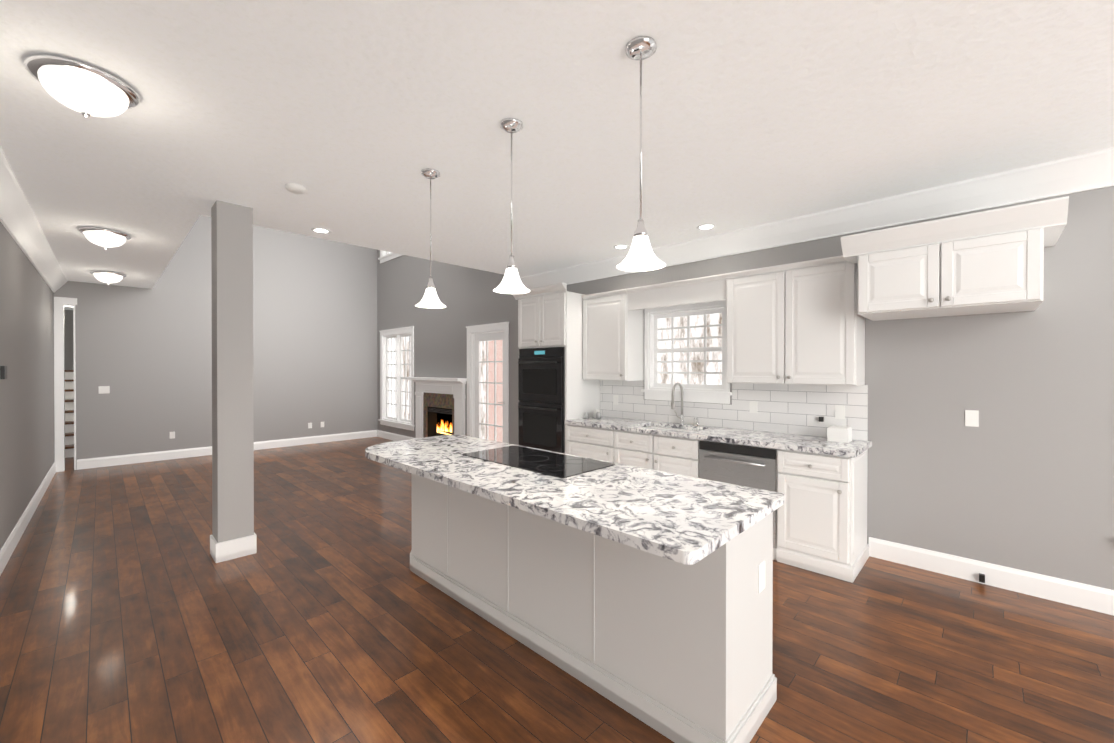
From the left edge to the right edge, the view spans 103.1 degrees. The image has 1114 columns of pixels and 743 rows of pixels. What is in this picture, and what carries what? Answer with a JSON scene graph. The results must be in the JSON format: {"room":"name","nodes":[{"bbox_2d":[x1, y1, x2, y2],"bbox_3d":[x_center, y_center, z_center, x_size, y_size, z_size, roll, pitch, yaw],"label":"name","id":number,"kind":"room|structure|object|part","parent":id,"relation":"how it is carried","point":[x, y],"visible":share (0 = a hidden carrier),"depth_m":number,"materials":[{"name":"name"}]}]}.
{"room":"kitchen","nodes":[
{"label":"kitchen","id":0,"kind":"room"},
{"bbox_2d":[0,222,53,549],"bbox_3d":[-2.796,0.085,1.845,12.851,2.800,0.296,0,0,44],"label":"wall","id":1,"kind":"structure","parent":0,"point":[26,386],"depth_m":4.16,"materials":[{"name":"grey paint"}]},
{"bbox_2d":[0,366,6,378],"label":"light switch","id":2,"kind":"object","parent":1,"relation":"attached to","point":[3,369],"depth_m":3.31,"materials":[{"name":"black plastic"}]},
{"bbox_2d":[0,462,55,575],"bbox_3d":[-2.731,1.410,1.903,12.829,0.150,0.161,0,0,44],"label":"baseboard","id":3,"kind":"structure","parent":1,"relation":"attached to","point":[6,551],"depth_m":4.05,"materials":[{"name":"white paint"}]},
{"bbox_2d":[0,145,66,292],"bbox_3d":[-3.370,-1.223,2.608,10.949,0.190,0.259,0,0,44],"label":"crown molding","id":4,"kind":"structure","parent":1,"relation":"attached to","point":[17,215],"depth_m":3.74,"materials":[{"name":"white paint"}]},
{"bbox_2d":[64,310,73,369],"bbox_3d":[-11.174,0.049,9.364,0.150,2.800,2.190,0,0,44],"label":"wall","id":5,"kind":"structure","parent":0,"point":[68,339],"depth_m":9.71,"materials":[{"name":"grey paint"}]},
{"bbox_2d":[53,215,377,470],"bbox_3d":[-6.287,-1.342,7.576,0.150,5.600,6.430,0,0,44],"label":"wall","id":6,"kind":"structure","parent":0,"point":[145,354],"depth_m":7.71,"materials":[{"name":"grey paint"}]},
{"bbox_2d":[54,297,76,471],"bbox_3d":[-7.270,0.188,6.551,0.170,2.550,0.230,0,0,44],"label":"trim","id":7,"kind":"structure","parent":6,"relation":"attached to","point":[60,303],"depth_m":6.45,"materials":[{"name":"white paint"}]},
{"bbox_2d":[98,386,109,393],"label":"light switch","id":8,"kind":"object","parent":6,"relation":"attached to","point":[102,389],"depth_m":6.79,"materials":[{"name":"white plastic"}]},
{"bbox_2d":[170,432,174,438],"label":"outlet","id":9,"kind":"object","parent":6,"relation":"attached to","point":[172,434],"depth_m":7.36,"materials":[{"name":"white plastic"}]},
{"bbox_2d":[77,430,375,469],"bbox_3d":[-5.568,1.380,8.208,0.019,0.150,4.539,0,0,44],"label":"baseboard","id":10,"kind":"structure","parent":6,"relation":"attached to","point":[88,463],"depth_m":7.52,"materials":[{"name":"white paint"}]},
{"bbox_2d":[0,437,1113,742],"bbox_3d":[-3.326,1.521,4.826,17.750,0.100,6.580,0,0,44],"label":"floor","id":11,"kind":"structure","parent":0,"point":[132,609],"depth_m":2.41,"materials":[{"name":"brown wood"}]},
{"bbox_2d":[65,370,73,457],"bbox_3d":[-9.611,0.715,8.258,3.200,1.480,1.270,0,0,44],"label":"staircase","id":12,"kind":"structure","parent":11,"relation":"on","point":[69,413],"depth_m":8.05,"materials":[{"name":"white paint"}]},
{"bbox_2d":[210,200,256,562],"bbox_3d":[-2.631,0.077,3.586,0.265,2.800,0.265,0,0,44],"label":"column","id":13,"kind":"structure","parent":11,"relation":"on","point":[233,536],"depth_m":3.50,"materials":[{"name":"grey paint"}]},
{"bbox_2d":[406,377,466,438],"bbox_3d":[-2.035,0.783,8.118,1.760,1.345,0.670,0,0,44],"label":"fireplace","id":14,"kind":"object","parent":11,"relation":"on","point":[440,406],"visible":0.6,"depth_m":8.08,"materials":[{"name":"white paint"}]},
{"bbox_2d":[512,282,599,453],"bbox_3d":[-0.028,0.233,5.501,0.880,2.470,0.706,0,0,44],"label":"tall cabinet","id":15,"kind":"object","parent":11,"relation":"on","point":[555,390],"visible":0.69,"depth_m":5.18,"materials":[{"name":"white"}]},
{"bbox_2d":[566,424,607,460],"bbox_3d":[0.580,1.030,4.963,0.738,0.880,0.638,0,0,44],"label":"base cabinet","id":16,"kind":"object","parent":11,"relation":"on","point":[592,443],"depth_m":4.76,"materials":[{"name":"white wood"}]},
{"bbox_2d":[406,471,778,742],"bbox_3d":[-0.083,1.037,2.702,2.528,0.889,0.573,0,0,44],"label":"kitchen island","id":17,"kind":"object","parent":11,"relation":"on","point":[645,595],"depth_m":1.97,"materials":[{"name":"white painted wood"}]},
{"bbox_2d":[365,435,783,566],"bbox_3d":[-0.241,0.573,2.616,2.690,0.040,0.905,0,0,44],"label":"island countertop","id":18,"kind":"structure","parent":17,"relation":"on","point":[682,519],"depth_m":1.97,"materials":[{"name":"white stone"}]},
{"bbox_2d":[461,444,616,478],"bbox_3d":[-0.142,0.548,2.769,0.920,0.007,0.460,0,0,44],"label":"cooktop","id":19,"kind":"object","parent":18,"relation":"in","point":[562,465],"depth_m":2.71,"materials":[{"name":"black glass"}]},
{"bbox_2d":[608,428,687,475],"bbox_3d":[1.108,1.033,4.452,0.983,0.880,0.638,0,0,44],"label":"base cabinet","id":20,"kind":"object","parent":11,"relation":"on","point":[669,454],"depth_m":4.23,"materials":[{"name":"white wood"}]},
{"bbox_2d":[688,440,771,490],"bbox_3d":[1.693,1.035,3.885,0.771,0.880,0.638,0,0,44],"label":"dishwasher","id":21,"kind":"object","parent":11,"relation":"on","point":[737,464],"depth_m":3.68,"materials":[{"name":"silver metal"}]},
{"bbox_2d":[772,448,868,582],"bbox_3d":[2.099,1.037,3.492,0.496,0.880,0.638,0,0,44],"label":"base cabinet","id":22,"kind":"object","parent":11,"relation":"on","point":[820,526],"depth_m":3.26,"materials":[{"name":"white wood"}]},
{"bbox_2d":[564,416,871,459],"bbox_3d":[1.300,0.573,4.254,2.756,0.040,0.652,0,0,44],"label":"countertop","id":23,"kind":"structure","parent":22,"relation":"on","point":[790,441],"depth_m":3.80,"materials":[{"name":"white stone"}]},
{"bbox_2d":[640,424,699,431],"bbox_3d":[1.125,0.676,4.423,0.679,0.193,0.400,0,0,44],"label":"sink","id":24,"kind":"object","parent":23,"relation":"in","point":[641,425],"depth_m":4.58,"materials":[{"name":"silver metal"}]},
{"bbox_2d":[668,384,687,423],"bbox_3d":[1.219,0.332,4.561,0.115,0.438,0.235,0,0,44],"label":"faucet","id":25,"kind":"object","parent":23,"relation":"on","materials":[{"name":"silver metal"}]},
{"bbox_2d":[692,416,699,423],"bbox_3d":[1.410,0.509,4.472,0.037,0.085,0.078,0,0,44],"label":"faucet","id":26,"kind":"object","parent":23,"relation":"on","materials":[{"name":"silver metal"}]},
{"bbox_2d":[0,0,1113,309],"bbox_3d":[-4.060,-1.457,5.419,15.850,0.250,6.730,0,0,44],"label":"ceiling","id":27,"kind":"structure","parent":0,"point":[354,118],"depth_m":2.27,"materials":[{"name":"white paint"}]},
{"bbox_2d":[24,54,139,117],"bbox_3d":[-2.131,-1.231,2.000,0.358,0.167,0.358,0,0,38],"label":"flush-mount ceiling light","id":28,"kind":"object","parent":27,"relation":"attached to","point":[85,90],"depth_m":1.92,"materials":[{"name":"white glass"}]},
{"bbox_2d":[78,227,131,249],"bbox_3d":[-4.295,-1.242,4.207,0.358,0.167,0.358,0,0,38],"label":"flush-mount ceiling light","id":29,"kind":"object","parent":27,"relation":"attached to","point":[104,237],"depth_m":4.13,"materials":[{"name":"white glass"}]},
{"bbox_2d":[89,270,126,284],"bbox_3d":[-6.063,-1.250,5.975,0.358,0.167,0.358,0,0,38],"label":"flush-mount ceiling light","id":30,"kind":"object","parent":27,"relation":"attached to","point":[108,277],"depth_m":5.89,"materials":[{"name":"white glass"}]},
{"bbox_2d":[285,183,305,193],"bbox_3d":[-1.867,-1.303,3.163,0.130,0.035,0.130,0,0,44],"label":"smoke detector","id":31,"kind":"object","parent":27,"relation":"attached to","point":[294,188],"visible":1,"depth_m":3.13,"materials":[{"name":"white plastic"}]},
{"bbox_2d":[311,228,330,233],"bbox_3d":[-2.215,-1.322,4.155,0.168,0.005,0.168,0,0,35],"label":"recessed light","id":32,"kind":"object","parent":27,"relation":"in","point":[318,230],"depth_m":4.14,"materials":[{"name":"white paint"}]},
{"bbox_2d":[415,168,445,307],"bbox_3d":[-0.838,-0.876,2.934,0.197,0.886,0.197,0,0,38],"label":"pendant light","id":33,"kind":"object","parent":27,"relation":"hanging from","point":[430,299],"depth_m":2.91,"materials":[{"name":"white glass"}]},
{"bbox_2d":[493,118,529,293],"bbox_3d":[-0.242,-0.873,2.357,0.197,0.886,0.197,0,0,38],"label":"pendant light","id":34,"kind":"object","parent":27,"relation":"hanging from","point":[511,283],"depth_m":2.34,"materials":[{"name":"white glass"}]},
{"bbox_2d":[613,244,628,248],"bbox_3d":[0.682,-1.325,4.704,0.168,0.005,0.168,0,0,35],"label":"recessed light","id":35,"kind":"object","parent":27,"relation":"in","point":[621,246],"depth_m":4.68,"materials":[{"name":"white paint"}]},
{"bbox_2d":[616,36,665,271],"bbox_3d":[0.340,-0.871,1.794,0.197,0.886,0.197,0,0,38],"label":"pendant light","id":36,"kind":"object","parent":27,"relation":"hanging from","point":[640,256],"depth_m":1.78,"materials":[{"name":"white glass"}]},
{"bbox_2d":[697,224,715,229],"bbox_3d":[1.365,-1.322,4.043,0.168,0.005,0.168,0,0,35],"label":"recessed light","id":37,"kind":"object","parent":27,"relation":"in","point":[704,226],"depth_m":4.03,"materials":[{"name":"white paint"}]},
{"bbox_2d":[377,186,1113,589],"bbox_3d":[0.617,-1.332,5.470,13.000,5.600,0.150,0,0,44],"label":"wall","id":38,"kind":"structure","parent":0,"point":[1021,476],"depth_m":3.10,"materials":[{"name":"grey paint"}]},
{"bbox_2d":[378,250,401,263],"bbox_3d":[-3.306,-3.063,9.216,1.518,1.395,0.195,0,0,44],"label":"living room window","id":39,"kind":"structure","parent":38,"relation":"in","point":[385,256],"depth_m":9.48,"materials":[{"name":"white paint"}]},
{"bbox_2d":[376,430,414,440],"bbox_3d":[-3.360,1.375,9.216,1.710,0.150,0.019,0,0,44],"label":"baseboard","id":40,"kind":"structure","parent":38,"relation":"attached to","point":[383,434],"depth_m":9.35,"materials":[{"name":"white paint"}]},
{"bbox_2d":[378,326,414,430],"bbox_3d":[-3.306,0.137,9.231,1.518,2.055,0.195,0,0,44],"label":"living room window","id":41,"kind":"structure","parent":38,"relation":"in","point":[397,420],"depth_m":9.22,"materials":[{"name":"white paint"}]},
{"label":"glass","id":42,"kind":"part","parent":41,"relation":"part of","materials":[{"name":"glass"}]},
{"bbox_2d":[466,322,509,442],"bbox_3d":[-1.072,0.354,7.083,1.104,2.212,0.174,0,0,44],"label":"door frame","id":43,"kind":"structure","parent":38,"relation":"attached to","point":[490,328],"depth_m":7.25,"materials":[{"name":"white paint"}]},
{"bbox_2d":[475,332,503,442],"bbox_3d":[-1.070,0.412,7.085,0.852,2.056,0.089,0,0,44],"label":"patio door","id":44,"kind":"structure","parent":38,"relation":"in","point":[486,337],"depth_m":7.17,"materials":[{"name":"white paint"}]},
{"bbox_2d":[581,288,644,380],"bbox_3d":[0.639,-0.395,5.098,0.625,0.990,0.352,0,0,44],"label":"upper cabinet","id":45,"kind":"object","parent":38,"relation":"attached to","point":[613,321],"depth_m":4.91,"materials":[{"name":"white wood"}]},
{"bbox_2d":[641,300,731,403],"bbox_3d":[1.377,-0.204,4.693,1.008,1.040,0.195,0,0,44],"label":"window","id":46,"kind":"structure","parent":38,"relation":"in","point":[654,389],"depth_m":4.71,"materials":[{"name":"white paint"}]},
{"label":"glass","id":47,"kind":"part","parent":46,"relation":"part of","materials":[{"name":"glass"}]},
{"bbox_2d":[725,252,864,385],"bbox_3d":[2.002,-0.389,3.778,0.990,0.990,0.352,0,0,44],"label":"upper cabinet","id":48,"kind":"object","parent":38,"relation":"attached to","point":[800,323],"depth_m":3.59,"materials":[{"name":"white wood"}]},
{"bbox_2d":[520,148,1113,288],"bbox_3d":[1.667,-1.230,4.254,6.000,0.190,0.134,0,0,44],"label":"crown molding","id":49,"kind":"structure","parent":38,"relation":"attached to","point":[1059,177],"depth_m":3.38,"materials":[{"name":"white paint"}]},
{"bbox_2d":[853,200,1048,320],"bbox_3d":[2.617,-0.670,2.994,0.878,0.540,0.622,0,0,44],"label":"upper cabinet","id":50,"kind":"object","parent":38,"relation":"attached to","point":[992,261],"depth_m":2.74,"materials":[{"name":"white wood"}]},
{"bbox_2d":[965,410,978,426],"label":"light switch","id":51,"kind":"object","parent":38,"relation":"attached to","point":[971,418],"depth_m":3.12,"materials":[{"name":"white plastic"}]},
{"bbox_2d":[979,573,984,582],"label":"outlet","id":52,"kind":"object","parent":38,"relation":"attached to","point":[981,576],"depth_m":3.06,"materials":[{"name":"black plastic"}]},
{"bbox_2d":[868,537,1113,615],"bbox_3d":[3.863,1.408,2.223,3.800,0.150,0.015,0,0,44],"label":"baseboard","id":53,"kind":"structure","parent":38,"relation":"attached to","point":[1086,596],"depth_m":3.02,"materials":[{"name":"white paint"}]},
{"label":"outside","id":54,"kind":"structure","parent":0,"visible":0},
{"bbox_2d":[403,337,485,438],"bbox_3d":[-2.710,0.132,9.847,3.700,4.230,0.001,0,0,44],"label":"outdoor backdrop","id":55,"kind":"structure","parent":54,"point":[483,385],"depth_m":8.65,"materials":[{"name":"white"}]},
{"bbox_2d":[488,340,502,441],"bbox_3d":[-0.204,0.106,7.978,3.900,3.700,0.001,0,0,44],"label":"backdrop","id":56,"kind":"structure","parent":54,"point":[499,397],"depth_m":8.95,"materials":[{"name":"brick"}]},
{"bbox_2d":[659,313,721,384],"bbox_3d":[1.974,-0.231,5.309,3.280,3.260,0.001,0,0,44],"label":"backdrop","id":57,"kind":"structure","parent":54,"point":[699,366],"depth_m":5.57,"materials":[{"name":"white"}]}
]}

